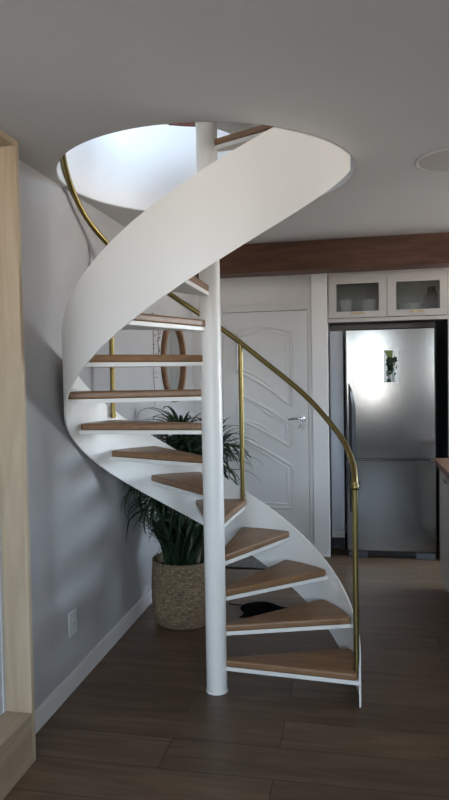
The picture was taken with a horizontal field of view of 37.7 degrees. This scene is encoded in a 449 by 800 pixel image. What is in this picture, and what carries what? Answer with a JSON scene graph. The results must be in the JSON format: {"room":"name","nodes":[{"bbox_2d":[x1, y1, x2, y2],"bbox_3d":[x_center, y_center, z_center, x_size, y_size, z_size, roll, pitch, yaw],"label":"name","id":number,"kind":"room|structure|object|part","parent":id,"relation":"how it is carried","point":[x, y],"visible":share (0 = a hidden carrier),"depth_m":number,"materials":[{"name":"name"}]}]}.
{"room":"living room","nodes":[
{"label":"living room","id":0,"kind":"room"},
{"bbox_2d":[19,160,193,708],"bbox_3d":[-1.010,0.232,2.223,0.150,2.411,8.850,-1,2,11],"label":"wall","id":1,"kind":"structure","parent":0,"point":[81,558],"depth_m":3.14,"materials":[{"name":"paint"}]},
{"bbox_2d":[68,608,76,637],"bbox_3d":[-0.730,1.074,3.165,0.016,0.116,0.084,-1,2,11],"label":"wall socket","id":2,"kind":"object","parent":1,"relation":"attached to","point":[72,616],"visible":1,"depth_m":3.15,"materials":[{"name":"grey plastic"}]},
{"bbox_2d":[35,587,151,733],"bbox_3d":[-0.537,1.312,4.140,0.013,0.095,3.112,-1,2,11],"label":"baseboard","id":3,"kind":"structure","parent":1,"relation":"attached to","point":[57,697],"depth_m":3.32,"materials":[{"name":"white paint"}]},
{"bbox_2d":[151,313,156,389],"bbox_3d":[-0.478,-0.273,4.478,0.030,0.637,0.070,-1,2,11],"label":"garland","id":4,"kind":"object","parent":1,"relation":"hanging from","point":[151,313],"visible":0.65,"depth_m":4.48,"materials":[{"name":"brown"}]},
{"bbox_2d":[161,331,185,401],"bbox_3d":[-0.380,-0.295,4.979,0.031,0.624,0.624,-1,2,11],"label":"round mirror","id":5,"kind":"object","parent":1,"relation":"attached to","point":[173,343],"visible":0.57,"depth_m":4.98,"materials":[{"name":"brown wood"}]},
{"bbox_3d":[-0.390,-0.295,4.981,0.010,0.533,0.533,-1,2,11],"label":"glass","id":6,"kind":"part","parent":5,"relation":"part of","materials":[{"name":"white mirror"}]},
{"bbox_2d":[0,0,448,243],"bbox_3d":[0.754,-1.137,1.820,5.700,0.289,8.850,-1,2,11],"label":"ceiling","id":7,"kind":"structure","parent":0,"point":[368,78],"depth_m":2.04,"materials":[{"name":"paint"}]},
{"bbox_2d":[56,124,355,209],"bbox_3d":[-0.086,-1.264,3.018,1.438,0.480,1.438,-1,2,11],"label":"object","id":8,"kind":"structure","parent":7,"relation":"attached to","point":[134,168],"depth_m":3.55,"materials":[{"name":"white paint"}]},
{"bbox_2d":[195,232,448,278],"bbox_3d":[1.739,-1.003,4.345,4.449,0.198,0.210,-1,2,11],"label":"beam","id":9,"kind":"structure","parent":7,"relation":"attached to","point":[431,250],"depth_m":4.44,"materials":[{"name":"brown wood"}]},
{"bbox_2d":[415,148,448,171],"bbox_3d":[0.991,-1.031,2.824,0.330,0.003,0.330,-1,2,11],"label":"recessed light","id":10,"kind":"object","parent":7,"relation":"in","point":[437,161],"visible":1,"depth_m":2.84,"materials":[{"name":"paint"}]},
{"bbox_2d":[3,533,448,799],"bbox_3d":[1.268,1.442,1.823,4.749,0.060,8.850,-1,2,11],"label":"floor","id":11,"kind":"structure","parent":0,"point":[143,724],"depth_m":2.89,"materials":[{"name":"brown wood"}]},
{"bbox_2d":[0,129,35,799],"bbox_3d":[-1.004,0.253,1.659,0.124,2.410,1.846,-1,2,11],"label":"bookcase","id":12,"kind":"object","parent":11,"relation":"on","point":[17,704],"depth_m":2.53,"materials":[{"name":"beige wood"}]},
{"bbox_3d":[-1.063,0.167,1.654,0.012,2.185,1.820,-1,2,11],"label":"white panel","id":13,"kind":"part","parent":12,"relation":"part of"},
{"bbox_3d":[-1.028,-0.938,1.603,0.124,0.025,1.820,-1,2,11],"label":"panel","id":14,"kind":"part","parent":12,"relation":"part of","materials":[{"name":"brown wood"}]},
{"bbox_2d":[151,552,205,629],"bbox_3d":[-0.250,1.162,4.048,0.396,0.392,0.396,-1,2,11],"label":"basket","id":15,"kind":"object","parent":11,"relation":"on","point":[178,593],"depth_m":3.88,"materials":[{"name":"beige wicker"}]},
{"bbox_2d":[121,406,262,629],"bbox_3d":[-0.141,0.700,4.047,0.817,1.311,0.882,-1,2,11],"label":"potted plant","id":16,"kind":"object","parent":11,"relation":"on","point":[178,575],"visible":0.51,"depth_m":3.88,"materials":[{"name":"green plant"}]},
{"bbox_3d":[-0.146,0.866,3.997,0.082,0.337,0.040,-1,2,11],"label":"stem","id":17,"kind":"part","parent":16,"relation":"part of","materials":[{"name":"green plant"}]},
{"bbox_2d":[60,122,361,707],"bbox_3d":[-0.069,-0.441,3.074,1.352,3.659,1.352,-1,2,11],"label":"spiral staircase","id":18,"kind":"structure","parent":11,"relation":"on","point":[270,173],"depth_m":3.03,"materials":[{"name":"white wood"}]},
{"bbox_3d":[-0.597,-0.359,3.464,0.025,0.910,0.026,-1,2,11],"label":"handrail post","id":19,"kind":"part","parent":18,"relation":"part of","materials":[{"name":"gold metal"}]},
{"bbox_3d":[-0.432,0.000,3.044,0.631,0.019,0.287,-1,2,12],"label":"support plate","id":20,"kind":"part","parent":18,"relation":"part of","materials":[{"name":"white metal"}]},
{"bbox_3d":[-0.418,0.155,3.197,0.631,0.019,0.287,0,3,35],"label":"support plate","id":21,"kind":"part","parent":18,"relation":"part of","materials":[{"name":"white metal"}]},
{"bbox_3d":[-0.388,-0.157,2.898,0.631,0.019,0.287,-1,2,-10],"label":"support plate","id":22,"kind":"part","parent":18,"relation":"part of","materials":[{"name":"white metal"}]},
{"bbox_3d":[-0.347,0.309,3.335,0.287,0.019,0.631,-2,2,-32],"label":"support plate","id":23,"kind":"part","parent":18,"relation":"part of","materials":[{"name":"white metal"}]},
{"bbox_3d":[-0.293,-0.315,2.781,0.631,0.019,0.287,-2,2,-33],"label":"support plate","id":24,"kind":"part","parent":18,"relation":"part of","materials":[{"name":"white metal"}]},
{"bbox_3d":[-0.231,0.465,3.436,0.287,0.019,0.631,-1,2,-9],"label":"support plate","id":25,"kind":"part","parent":18,"relation":"part of","materials":[{"name":"white metal"}]},
{"bbox_3d":[-0.163,-0.476,2.710,0.287,0.019,0.631,0,3,34],"label":"support plate","id":26,"kind":"part","parent":18,"relation":"part of","materials":[{"name":"white metal"}]},
{"bbox_3d":[-0.078,-0.938,3.056,1.340,2.663,1.340,-1,2,11],"label":"handrail","id":27,"kind":"part","parent":18,"relation":"part of","materials":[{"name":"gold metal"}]},
{"bbox_3d":[-0.086,0.621,3.485,0.287,0.019,0.631,-1,2,14],"label":"support plate","id":28,"kind":"part","parent":18,"relation":"part of","materials":[{"name":"white metal"}]},
{"bbox_3d":[0.348,-1.324,3.060,0.704,0.030,0.707,1,3,43],"label":"landing plate","id":29,"kind":"part","parent":18,"relation":"part of","materials":[{"name":"white metal"}]},
{"bbox_3d":[0.276,-1.160,2.938,0.631,0.019,0.287,1,3,37],"label":"support plate","id":30,"kind":"part","parent":18,"relation":"part of","materials":[{"name":"white metal"}]},
{"bbox_3d":[0.097,0.119,3.732,0.025,0.889,0.026,-1,2,11],"label":"handrail post","id":31,"kind":"part","parent":18,"relation":"part of","materials":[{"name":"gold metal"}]},
{"bbox_3d":[0.064,0.779,3.476,0.287,0.019,0.631,0,3,37],"label":"support plate","id":32,"kind":"part","parent":18,"relation":"part of","materials":[{"name":"white metal"}]},
{"bbox_3d":[0.197,0.940,3.412,0.631,0.019,0.287,-2,2,-31],"label":"support plate","id":33,"kind":"part","parent":18,"relation":"part of","materials":[{"name":"white metal"}]},
{"bbox_3d":[0.292,1.103,3.302,0.631,0.019,0.287,-1,2,-8],"label":"support plate","id":34,"kind":"part","parent":18,"relation":"part of","materials":[{"name":"white metal"}]},
{"bbox_3d":[0.336,1.269,3.165,0.631,0.019,0.287,0,2,15],"label":"support plate","id":35,"kind":"part","parent":18,"relation":"part of","materials":[{"name":"white metal"}]},
{"bbox_3d":[0.592,0.809,2.965,0.025,0.854,0.026,-1,2,11],"label":"handrail post","id":36,"kind":"part","parent":18,"relation":"part of","materials":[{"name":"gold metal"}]},
{"bbox_2d":[225,555,267,569],"bbox_3d":[0.241,1.299,5.280,0.680,0.008,0.395,-1,2,11],"label":"door mat","id":37,"kind":"object","parent":11,"relation":"on","point":[250,562],"visible":0.41,"depth_m":5.19,"materials":[{"name":"black fabric"}]},
{"bbox_2d":[229,601,287,616],"bbox_3d":[0.266,1.308,4.160,0.524,0.068,0.271,-1,2,11],"label":"cloth bag","id":38,"kind":"object","parent":11,"relation":"on","point":[250,609],"visible":0.67,"depth_m":4.11,"materials":[{"name":"black fabric"}]},
{"bbox_2d":[329,331,344,549],"bbox_3d":[0.959,0.349,5.577,0.110,1.860,0.062,-1,2,11],"label":"filler panel","id":39,"kind":"object","parent":11,"relation":"on","point":[336,337],"visible":0.98,"depth_m":5.56,"materials":[{"name":"white paint"}]},
{"bbox_3d":[0.968,1.136,5.581,0.110,0.063,0.012,-1,2,11],"label":"panel skirting","id":40,"kind":"part","parent":39,"relation":"part of","materials":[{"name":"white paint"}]},
{"bbox_2d":[345,327,436,559],"bbox_3d":[1.399,0.342,5.603,0.701,1.857,0.700,-1,2,11],"label":"refrigerator","id":41,"kind":"object","parent":11,"relation":"on","point":[391,427],"visible":0.8,"depth_m":5.28,"materials":[{"name":"grey metal"}]},
{"bbox_3d":[1.045,0.709,5.343,0.056,0.415,0.024,-1,2,11],"label":"handle","id":42,"kind":"part","parent":41,"relation":"part of","materials":[{"name":"black plastic"}]},
{"bbox_3d":[1.035,0.170,5.323,0.056,0.605,0.024,-1,2,11],"label":"handle","id":43,"kind":"part","parent":41,"relation":"part of","materials":[{"name":"black plastic"}]},
{"bbox_3d":[1.333,-0.049,5.293,0.701,1.051,0.058,-1,2,11],"label":"door","id":44,"kind":"part","parent":41,"relation":"part of","materials":[{"name":"silver metal"}]},
{"bbox_2d":[384,350,397,382],"bbox_3d":[1.333,-0.269,5.253,0.116,0.260,0.003,-1,2,11],"label":"print","id":45,"kind":"object","parent":41,"relation":"attached to","point":[390,356],"visible":1,"depth_m":5.25,"materials":[{"name":"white paper"}]},
{"bbox_3d":[1.350,0.859,5.327,0.701,0.742,0.058,-1,2,11],"label":"door","id":46,"kind":"part","parent":41,"relation":"part of","materials":[{"name":"silver metal"}]},
{"bbox_3d":[1.360,1.251,5.357,0.601,0.040,0.030,-1,2,11],"label":"kick plate","id":47,"kind":"part","parent":41,"relation":"part of","materials":[{"name":"black plastic"}]},
{"bbox_2d":[435,268,448,540],"bbox_3d":[1.860,0.098,5.582,0.030,2.330,0.815,-1,2,11],"label":"panel","id":48,"kind":"object","parent":11,"relation":"on","point":[441,328],"visible":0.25,"depth_m":5.55,"materials":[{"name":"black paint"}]},
{"bbox_2d":[327,268,447,324],"bbox_3d":[1.324,-0.884,5.404,0.929,0.495,0.423,-1,2,11],"label":"upper cabinet","id":49,"kind":"object","parent":48,"relation":"attached to","point":[391,288],"visible":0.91,"depth_m":5.27,"materials":[{"name":"grey wood"}]},
{"bbox_2d":[340,300,352,318],"bbox_3d":[0.998,-0.738,5.384,0.110,0.155,0.110,-1,2,11],"label":"cup","id":50,"kind":"object","parent":49,"relation":"in","point":[345,305],"visible":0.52,"depth_m":5.34,"materials":[{"name":"white ceramic"}]},
{"bbox_3d":[1.068,-0.839,5.276,0.454,0.352,0.020,-1,2,11],"label":"door","id":51,"kind":"part","parent":49,"relation":"part of","materials":[{"name":"beige paint"}]},
{"bbox_2d":[361,299,375,317],"bbox_3d":[1.175,-0.738,5.349,0.120,0.150,0.120,-1,2,11],"label":"cup","id":52,"kind":"object","parent":49,"relation":"in","point":[368,304],"visible":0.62,"depth_m":5.30,"materials":[{"name":"white ceramic"}]},
{"bbox_3d":[1.323,-1.080,5.408,0.929,0.105,0.400,-1,2,11],"label":"cornice","id":53,"kind":"part","parent":49,"relation":"part of","materials":[{"name":"beige paint"}]},
{"bbox_3d":[1.294,-0.645,5.240,0.929,0.030,0.025,-1,2,11],"label":"rail","id":54,"kind":"part","parent":49,"relation":"part of","materials":[{"name":"beige paint"}]},
{"bbox_2d":[398,303,423,309],"bbox_3d":[1.513,-0.723,5.329,0.210,0.110,0.210,-1,2,11],"label":"bowl","id":55,"kind":"object","parent":49,"relation":"in","point":[403,306],"visible":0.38,"depth_m":5.25,"materials":[{"name":"white ceramic"}]},
{"bbox_3d":[1.519,-0.844,5.187,0.454,0.352,0.020,-1,2,11],"label":"door","id":56,"kind":"part","parent":49,"relation":"part of","materials":[{"name":"beige paint"}]},
{"bbox_2d":[425,286,438,315],"bbox_3d":[1.687,-0.797,5.348,0.110,0.250,0.110,-1,2,11],"label":"jar","id":57,"kind":"object","parent":49,"relation":"in","point":[431,297],"visible":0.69,"depth_m":5.30,"materials":[{"name":"grey"}]},
{"bbox_2d":[439,469,448,591],"bbox_3d":[1.622,0.908,3.664,0.640,0.858,1.740,-1,2,11],"label":"base cabinet","id":58,"kind":"object","parent":11,"relation":"on","point":[444,482],"visible":0.83,"depth_m":4.32,"materials":[{"name":"beige paint"}]},
{"bbox_2d":[434,458,448,479],"bbox_3d":[1.624,0.459,3.646,0.675,0.042,1.820,-1,2,11],"label":"countertop","id":59,"kind":"structure","parent":58,"relation":"on","point":[442,464],"depth_m":4.31,"materials":[{"name":"brown wood"}]},
{"bbox_2d":[191,274,310,449],"bbox_3d":[0.246,0.086,5.596,1.013,2.411,0.140,-1,2,11],"label":"wall","id":60,"kind":"structure","parent":0,"point":[286,288],"depth_m":5.48,"materials":[{"name":"white paint"}]},
{"bbox_2d":[220,302,313,545],"bbox_3d":[0.337,0.247,5.507,0.807,2.092,0.111,-1,2,11],"label":"door","id":61,"kind":"structure","parent":60,"relation":"in","point":[277,417],"depth_m":5.49,"materials":[{"name":"white paint"}]},
{"bbox_3d":[0.332,-0.274,5.494,0.481,0.692,0.028,-1,2,11],"label":"moulding","id":62,"kind":"part","parent":61,"relation":"part of","materials":[{"name":"white paint"}]},
{"bbox_3d":[0.336,0.174,5.511,0.473,0.471,0.028,-1,2,11],"label":"moulding","id":63,"kind":"part","parent":61,"relation":"part of","materials":[{"name":"white paint"}]},
{"bbox_3d":[0.346,0.608,5.526,0.477,0.616,0.028,-1,2,11],"label":"moulding","id":64,"kind":"part","parent":61,"relation":"part of","materials":[{"name":"white paint"}]},
{"bbox_3d":[0.601,0.156,5.426,0.148,0.052,0.061,-1,2,11],"label":"handle","id":65,"kind":"part","parent":61,"relation":"part of","materials":[{"name":"silver metal"}]},
{"bbox_2d":[311,273,332,556],"bbox_3d":[0.870,0.067,5.798,0.130,2.411,0.900,-1,2,11],"label":"trim","id":66,"kind":"structure","parent":60,"relation":"attached to","point":[320,327],"depth_m":5.36,"materials":[{"name":"white paint"}]},
{"bbox_2d":[331,322,436,525],"bbox_3d":[2.646,0.030,5.927,3.305,2.411,0.160,-1,2,11],"label":"wall","id":67,"kind":"structure","parent":0,"point":[343,328],"depth_m":6.12,"materials":[{"name":"paint"}]},
{"bbox_3d":[1.427,-2.582,5.312,5.400,2.280,0.150,-1,2,11],"label":"wall","id":68,"kind":"structure","parent":0,"visible":0},
{"bbox_2d":[168,122,194,126],"bbox_3d":[-0.367,-2.544,5.577,0.230,0.550,0.024,-1,2,11],"label":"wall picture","id":69,"kind":"object","parent":68,"relation":"attached to","point":[189,124],"visible":0.02,"depth_m":5.57,"materials":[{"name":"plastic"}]}
]}

